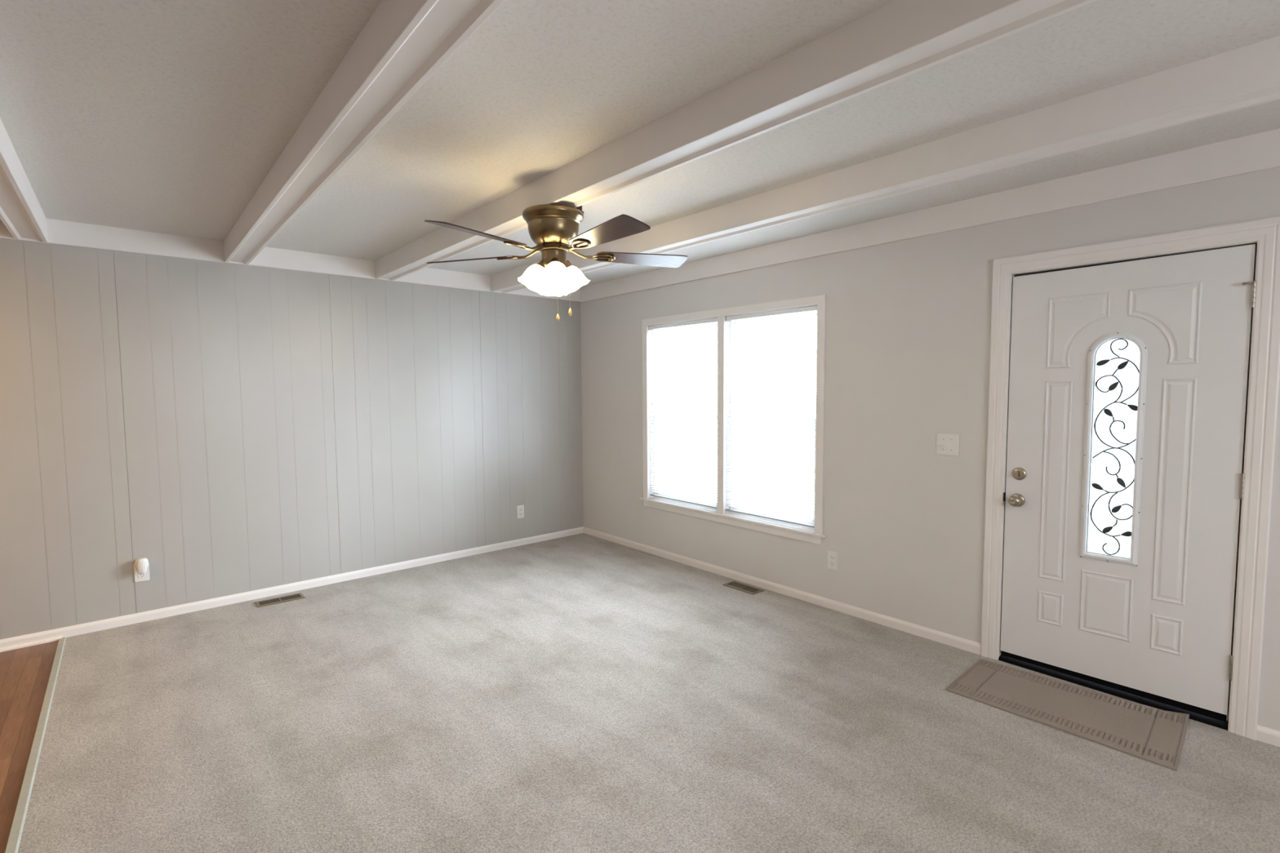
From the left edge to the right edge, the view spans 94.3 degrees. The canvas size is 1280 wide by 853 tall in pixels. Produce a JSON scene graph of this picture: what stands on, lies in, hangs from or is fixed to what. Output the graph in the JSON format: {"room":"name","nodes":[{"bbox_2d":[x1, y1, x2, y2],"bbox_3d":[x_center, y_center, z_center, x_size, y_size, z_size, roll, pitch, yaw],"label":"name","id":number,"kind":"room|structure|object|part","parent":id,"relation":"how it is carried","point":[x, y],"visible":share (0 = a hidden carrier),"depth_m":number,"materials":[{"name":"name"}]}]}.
{"room":"empty living room","nodes":[
{"label":"empty living room","id":0,"kind":"room"},
{"bbox_2d":[0,640,58,852],"bbox_3d":[-2.463,1.597,-0.361,3.635,0.046,7.600,-4,5,-41],"label":"floor","id":1,"kind":"structure","parent":0,"point":[24,673],"depth_m":2.85,"materials":[{"name":"brown wood"}]},
{"bbox_2d":[4,636,66,852],"bbox_3d":[-1.087,1.482,0.823,0.034,0.010,7.584,-4,5,-41],"label":"trim","id":2,"kind":"structure","parent":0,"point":[17,826],"depth_m":2.45,"materials":[{"name":"white wood"}]},
{"bbox_2d":[0,238,583,639],"bbox_3d":[-3.467,0.022,3.798,7.720,2.560,0.120,-4,5,-41],"label":"wall","id":3,"kind":"structure","parent":0,"point":[229,428],"depth_m":4.28,"materials":[{"name":"paint"}]},
{"bbox_2d":[0,635,62,652],"bbox_3d":[-4.945,1.394,2.481,3.635,0.020,0.017,-4,5,-41],"label":"trim","id":4,"kind":"structure","parent":3,"relation":"attached to","point":[56,638],"depth_m":3.58,"materials":[{"name":"paint"}]},
{"bbox_2d":[133,564,150,582],"bbox_3d":[-3.291,0.962,3.920,0.078,0.125,0.010,-4,5,-41],"label":"wall outlet","id":5,"kind":"object","parent":3,"relation":"attached to","point":[138,577],"visible":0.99,"depth_m":3.92,"materials":[{"name":"white plastic"}]},
{"bbox_2d":[134,557,148,574],"bbox_3d":[-3.273,0.918,3.899,0.068,0.100,0.042,-4,5,-41],"label":"plug","id":6,"kind":"object","parent":5,"relation":"attached to","point":[141,565],"visible":1,"depth_m":3.88,"materials":[{"name":"white plastic"}]},
{"bbox_2d":[138,573,145,577],"bbox_3d":[-3.290,0.983,3.920,0.034,0.030,0.005,-4,5,-41],"label":"receptacle","id":7,"kind":"object","parent":5,"relation":"attached to","point":[143,575],"depth_m":3.92,"materials":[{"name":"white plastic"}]},
{"bbox_2d":[0,217,579,301],"bbox_3d":[-3.474,-1.178,3.627,7.600,0.143,0.020,-4,5,-41],"label":"trim","id":8,"kind":"structure","parent":3,"relation":"attached to","point":[59,232],"depth_m":4.11,"materials":[{"name":"paint"}]},
{"bbox_2d":[0,526,583,648],"bbox_3d":[-3.461,1.274,3.790,7.600,0.063,0.013,-4,5,-41],"label":"baseboard","id":9,"kind":"structure","parent":3,"relation":"attached to","point":[82,628],"depth_m":4.36,"materials":[{"name":"paint"}]},
{"bbox_2d":[516,505,524,518],"bbox_3d":[-1.160,0.830,5.772,0.078,0.125,0.010,-4,5,-41],"label":"wall outlet","id":10,"kind":"object","parent":3,"relation":"attached to","point":[520,509],"visible":1,"depth_m":5.77,"materials":[{"name":"white plastic"}]},
{"bbox_2d":[0,0,1279,287],"bbox_3d":[-0.980,-1.125,0.851,7.720,0.080,7.720,-4,5,-41],"label":"ceiling","id":11,"kind":"structure","parent":0,"point":[168,117],"depth_m":2.15,"materials":[{"name":"white paint"}]},
{"bbox_2d":[0,118,48,242],"bbox_3d":[-1.118,-0.999,0.645,0.138,0.143,7.580,-4,5,-41],"label":"ceiling beam","id":12,"kind":"structure","parent":11,"relation":"attached to","point":[21,212],"depth_m":2.85,"materials":[{"name":"paint"}]},
{"bbox_2d":[223,0,504,264],"bbox_3d":[-0.356,-1.047,1.307,0.138,0.143,7.580,-4,5,-41],"label":"ceiling beam","id":13,"kind":"structure","parent":11,"relation":"attached to","point":[403,43],"depth_m":1.88,"materials":[{"name":"paint"}]},
{"bbox_2d":[374,0,1097,280],"bbox_3d":[0.427,-1.097,1.987,0.138,0.143,7.581,-4,5,-41],"label":"ceiling beam","id":14,"kind":"structure","parent":11,"relation":"attached to","point":[897,39],"depth_m":1.93,"materials":[{"name":"paint"}]},
{"bbox_2d":[424,204,687,321],"bbox_3d":[-0.420,-0.829,2.981,1.389,0.595,1.355,-4,5,-41],"label":"ceiling fan","id":15,"kind":"object","parent":14,"relation":"hanging from","point":[553,228],"visible":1,"depth_m":2.93,"materials":[{"name":"gold metal"}]},
{"bbox_3d":[-0.886,-0.887,3.152,0.498,0.038,0.146,1,4,17],"label":"fan blade","id":16,"kind":"part","parent":15,"relation":"part of","materials":[{"name":"brown wood"}]},
{"bbox_3d":[-0.706,-0.854,2.632,0.146,0.038,0.498,2,5,35],"label":"fan blade","id":17,"kind":"part","parent":15,"relation":"part of","materials":[{"name":"brown wood"}]},
{"bbox_3d":[-0.545,-0.745,3.000,0.155,0.148,0.149,-4,5,-41],"label":"lamp shade","id":18,"kind":"part","parent":15,"relation":"part of","materials":[{"name":"white glass"}]},
{"bbox_2d":[536,259,545,268],"bbox_3d":[-0.496,-0.815,3.006,0.067,0.059,0.065,-4,5,-41],"label":"socket","id":19,"kind":"object","parent":15,"relation":"attached to","point":[541,264],"depth_m":2.97,"materials":[{"name":"gold metal"}]},
{"bbox_3d":[-0.461,-0.754,3.132,0.149,0.148,0.155,-4,5,-41],"label":"lamp shade","id":20,"kind":"part","parent":15,"relation":"part of","materials":[{"name":"white glass"}]},
{"bbox_2d":[550,257,559,262],"bbox_3d":[-0.424,-0.813,2.961,0.065,0.059,0.067,-4,5,-41],"label":"socket","id":21,"kind":"object","parent":15,"relation":"attached to","point":[552,260],"depth_m":2.95,"materials":[{"name":"gold metal"}]},
{"bbox_3d":[-0.418,-0.767,2.940,0.047,0.073,0.057,-4,5,-41],"label":"light bulb","id":22,"kind":"part","parent":15,"relation":"part of","materials":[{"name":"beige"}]},
{"bbox_3d":[-0.412,-0.740,2.916,0.149,0.148,0.155,-4,5,-41],"label":"lamp shade","id":23,"kind":"part","parent":15,"relation":"part of","materials":[{"name":"white glass"}]},
{"bbox_2d":[565,261,571,267],"bbox_3d":[-0.378,-0.818,3.033,0.067,0.059,0.065,-4,5,-41],"label":"socket","id":24,"kind":"object","parent":15,"relation":"attached to","point":[567,265],"depth_m":3.01,"materials":[{"name":"gold metal"}]},
{"bbox_3d":[-0.328,-0.750,3.048,0.155,0.148,0.149,-4,5,-41],"label":"lamp shade","id":25,"kind":"part","parent":15,"relation":"part of","materials":[{"name":"white glass"}]},
{"bbox_3d":[-0.164,-0.858,2.635,0.155,0.038,0.501,-4,5,-41],"label":"fan blade","id":26,"kind":"part","parent":15,"relation":"part of","materials":[{"name":"brown wood"}]},
{"bbox_3d":[0.006,-0.894,3.168,0.498,0.038,0.146,-2,4,-19],"label":"fan blade","id":27,"kind":"part","parent":15,"relation":"part of","materials":[{"name":"brown wood"}]},
{"bbox_2d":[490,35,1279,293],"bbox_3d":[1.203,-1.146,2.662,0.138,0.143,7.582,-4,5,-42],"label":"ceiling beam","id":28,"kind":"structure","parent":11,"relation":"attached to","point":[1247,76],"depth_m":2.35,"materials":[{"name":"paint"}]},
{"bbox_2d":[17,533,1279,852],"bbox_3d":[0.402,1.413,2.128,3.965,0.050,7.600,-4,5,-41],"label":"floor","id":29,"kind":"structure","parent":0,"point":[579,693],"depth_m":2.59,"materials":[{"name":"carpet"}]},
{"bbox_2d":[254,592,305,608],"bbox_3d":[-2.616,1.261,4.317,0.302,0.006,0.145,-4,5,-41],"label":"floor vent","id":30,"kind":"object","parent":29,"relation":"in","point":[297,596],"visible":1,"depth_m":4.31,"materials":[{"name":"beige metal"}]},
{"bbox_2d":[722,581,764,595],"bbox_3d":[0.786,1.226,4.518,0.140,0.006,0.300,-4,5,-41],"label":"floor vent","id":31,"kind":"object","parent":29,"relation":"in","point":[741,587],"visible":1,"depth_m":4.50,"materials":[{"name":"beige metal"}]},
{"bbox_2d":[946,658,1189,771],"bbox_3d":[2.022,1.318,2.839,0.553,0.026,0.879,-4,5,-41],"label":"door mat","id":32,"kind":"object","parent":29,"relation":"on","point":[1155,735],"visible":1,"depth_m":2.76,"materials":[{"name":"beige fabric"}]},
{"bbox_2d":[580,167,1279,731],"bbox_3d":[1.937,0.038,3.386,0.130,2.610,7.600,-4,5,-41],"label":"wall","id":33,"kind":"structure","parent":0,"point":[908,337],"depth_m":3.69,"materials":[{"name":"paint"}]},
{"bbox_2d":[652,322,717,510],"bbox_3d":[0.419,-0.108,5.158,0.075,1.576,0.840,-4,5,-41],"label":"window","id":34,"kind":"structure","parent":33,"relation":"in","point":[708,326],"depth_m":5.41,"materials":[{"name":"white plastic"}]},
{"bbox_3d":[0.412,0.278,5.175,0.026,0.773,0.794,-4,5,-41],"label":"sash","id":35,"kind":"part","parent":34,"relation":"part of","materials":[{"name":"white plastic"}]},
{"bbox_3d":[0.429,-0.473,5.145,0.024,0.797,0.794,-4,5,-41],"label":"sash","id":36,"kind":"part","parent":34,"relation":"part of","materials":[{"name":"white plastic"}]},
{"bbox_2d":[640,293,826,545],"bbox_3d":[0.680,-0.079,4.795,0.159,1.717,1.920,-4,5,-41],"label":"window","id":37,"kind":"structure","parent":33,"relation":"in","point":[809,314],"depth_m":4.71,"materials":[{"name":"white plastic"}]},
{"bbox_2d":[648,318,717,508],"bbox_3d":[0.366,-0.118,5.112,0.044,1.549,0.838,-4,5,-41],"label":"mini blind","id":38,"kind":"object","parent":37,"relation":"attached to","point":[712,320],"visible":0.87,"depth_m":5.10,"materials":[{"name":"white plastic"}]},
{"bbox_3d":[0.165,-0.118,5.349,0.027,1.510,0.001,-4,5,-41],"label":"ladder cord","id":39,"kind":"part","parent":38,"relation":"part of","materials":[{"name":"white fabric"}]},
{"bbox_3d":[0.374,0.648,5.165,0.022,0.013,0.828,-4,5,-41],"label":"rail","id":40,"kind":"part","parent":38,"relation":"part of","materials":[{"name":"white plastic"}]},
{"bbox_2d":[725,306,817,528],"bbox_3d":[0.961,-0.077,4.429,0.044,1.549,0.827,-4,5,-41],"label":"mini blind","id":41,"kind":"object","parent":37,"relation":"attached to","point":[811,308],"visible":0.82,"depth_m":4.41,"materials":[{"name":"white plastic"}]},
{"bbox_3d":[0.763,-0.077,4.664,0.027,1.510,0.001,-4,5,-41],"label":"ladder cord","id":42,"kind":"part","parent":41,"relation":"part of","materials":[{"name":"white fabric"}]},
{"bbox_3d":[0.970,0.689,4.482,0.022,0.013,0.817,-4,5,-41],"label":"rail","id":43,"kind":"part","parent":41,"relation":"part of","materials":[{"name":"white plastic"}]},
{"bbox_3d":[1.166,-0.050,4.202,0.027,1.510,0.001,-4,5,-41],"label":"ladder cord","id":44,"kind":"part","parent":41,"relation":"part of","materials":[{"name":"white fabric"}]},
{"bbox_3d":[1.007,0.319,4.493,0.026,0.773,0.783,-4,5,-41],"label":"sash","id":45,"kind":"part","parent":37,"relation":"part of","materials":[{"name":"white plastic"}]},
{"bbox_3d":[1.024,-0.432,4.463,0.024,0.797,0.783,-4,5,-41],"label":"sash","id":46,"kind":"part","parent":37,"relation":"part of","materials":[{"name":"white plastic"}]},
{"bbox_2d":[582,526,981,655],"bbox_3d":[0.672,1.179,4.817,0.013,0.063,3.860,-4,5,-41],"label":"baseboard","id":47,"kind":"structure","parent":33,"relation":"attached to","point":[958,642],"depth_m":4.19,"materials":[{"name":"paint"}]},
{"bbox_2d":[827,550,838,570],"bbox_3d":[1.316,0.916,4.058,0.010,0.125,0.078,-4,5,-41],"label":"wall outlet","id":48,"kind":"object","parent":33,"relation":"attached to","point":[832,556],"visible":1,"depth_m":4.05,"materials":[{"name":"white plastic"}]},
{"bbox_2d":[830,555,835,559],"bbox_3d":[1.315,0.894,4.055,0.005,0.030,0.034,-4,5,-41],"label":"receptacle","id":49,"kind":"object","parent":48,"relation":"attached to","point":[832,557],"depth_m":4.05,"materials":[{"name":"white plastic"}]},
{"bbox_2d":[579,128,1279,302],"bbox_3d":[1.879,-1.185,3.249,0.020,0.150,7.580,-4,5,-41],"label":"trim","id":50,"kind":"structure","parent":33,"relation":"attached to","point":[1258,152],"depth_m":3.17,"materials":[{"name":"paint"}]},
{"bbox_2d":[936,433,959,455],"bbox_3d":[1.786,0.105,3.451,0.020,0.123,0.126,-4,5,-41],"label":"light switch","id":51,"kind":"object","parent":33,"relation":"attached to","point":[946,444],"visible":1,"depth_m":3.45,"materials":[{"name":"white plastic"}]},
{"bbox_2d":[980,216,1279,740],"bbox_3d":[2.316,0.218,2.914,0.194,2.209,1.086,-4,5,-41],"label":"door","id":52,"kind":"structure","parent":33,"relation":"in","point":[1134,383],"depth_m":2.81,"materials":[{"name":"paint"}]},
{"bbox_3d":[2.000,0.385,3.252,0.045,0.048,0.001,-4,5,-41],"label":"strike plate","id":53,"kind":"part","parent":52,"relation":"part of","materials":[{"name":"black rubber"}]},
{"bbox_3d":[2.009,0.400,3.179,0.059,0.058,0.058,-4,5,-41],"label":"knob","id":54,"kind":"part","parent":52,"relation":"part of","materials":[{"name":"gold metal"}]},
{"bbox_3d":[2.149,0.954,3.111,0.005,0.168,0.112,-4,5,-41],"label":"raised panel","id":55,"kind":"part","parent":52,"relation":"part of","materials":[{"name":"paint"}]},
{"bbox_3d":[2.145,0.283,3.067,0.005,1.039,0.116,-4,5,-41],"label":"raised panel","id":56,"kind":"part","parent":52,"relation":"part of","materials":[{"name":"paint"}]},
{"bbox_3d":[2.185,-0.476,2.965,0.005,0.362,0.254,-4,5,-41],"label":"raised panel","id":57,"kind":"part","parent":52,"relation":"part of","materials":[{"name":"paint"}]},
{"bbox_3d":[2.300,0.883,2.932,0.005,0.314,0.206,-4,5,-41],"label":"raised panel","id":58,"kind":"part","parent":52,"relation":"part of","materials":[{"name":"paint"}]},
{"bbox_3d":[2.298,0.106,2.884,0.036,1.119,0.228,-4,5,-41],"label":"glass frame","id":59,"kind":"part","parent":52,"relation":"part of","materials":[{"name":"white plastic"}]},
{"bbox_3d":[2.312,0.104,2.896,0.001,1.084,0.194,-4,5,-41],"label":"glass pane","id":60,"kind":"part","parent":52,"relation":"part of","materials":[{"name":"clear glass"}]},
{"bbox_3d":[2.396,-0.466,2.723,0.005,0.361,0.254,-4,5,-41],"label":"raised panel","id":61,"kind":"part","parent":52,"relation":"part of","materials":[{"name":"paint"}]},
{"bbox_3d":[2.451,0.970,2.764,0.005,0.168,0.112,-4,5,-41],"label":"raised panel","id":62,"kind":"part","parent":52,"relation":"part of","materials":[{"name":"paint"}]},
{"bbox_3d":[2.447,0.299,2.720,0.005,1.039,0.116,-4,5,-41],"label":"raised panel","id":63,"kind":"part","parent":52,"relation":"part of","materials":[{"name":"paint"}]},
{"bbox_2d":[1256,724,1279,746],"bbox_3d":[3.519,1.374,1.554,0.013,0.063,2.645,-4,5,-41],"label":"baseboard","id":64,"kind":"structure","parent":33,"relation":"attached to","point":[1268,735],"depth_m":2.52,"materials":[{"name":"paint"}]}
]}

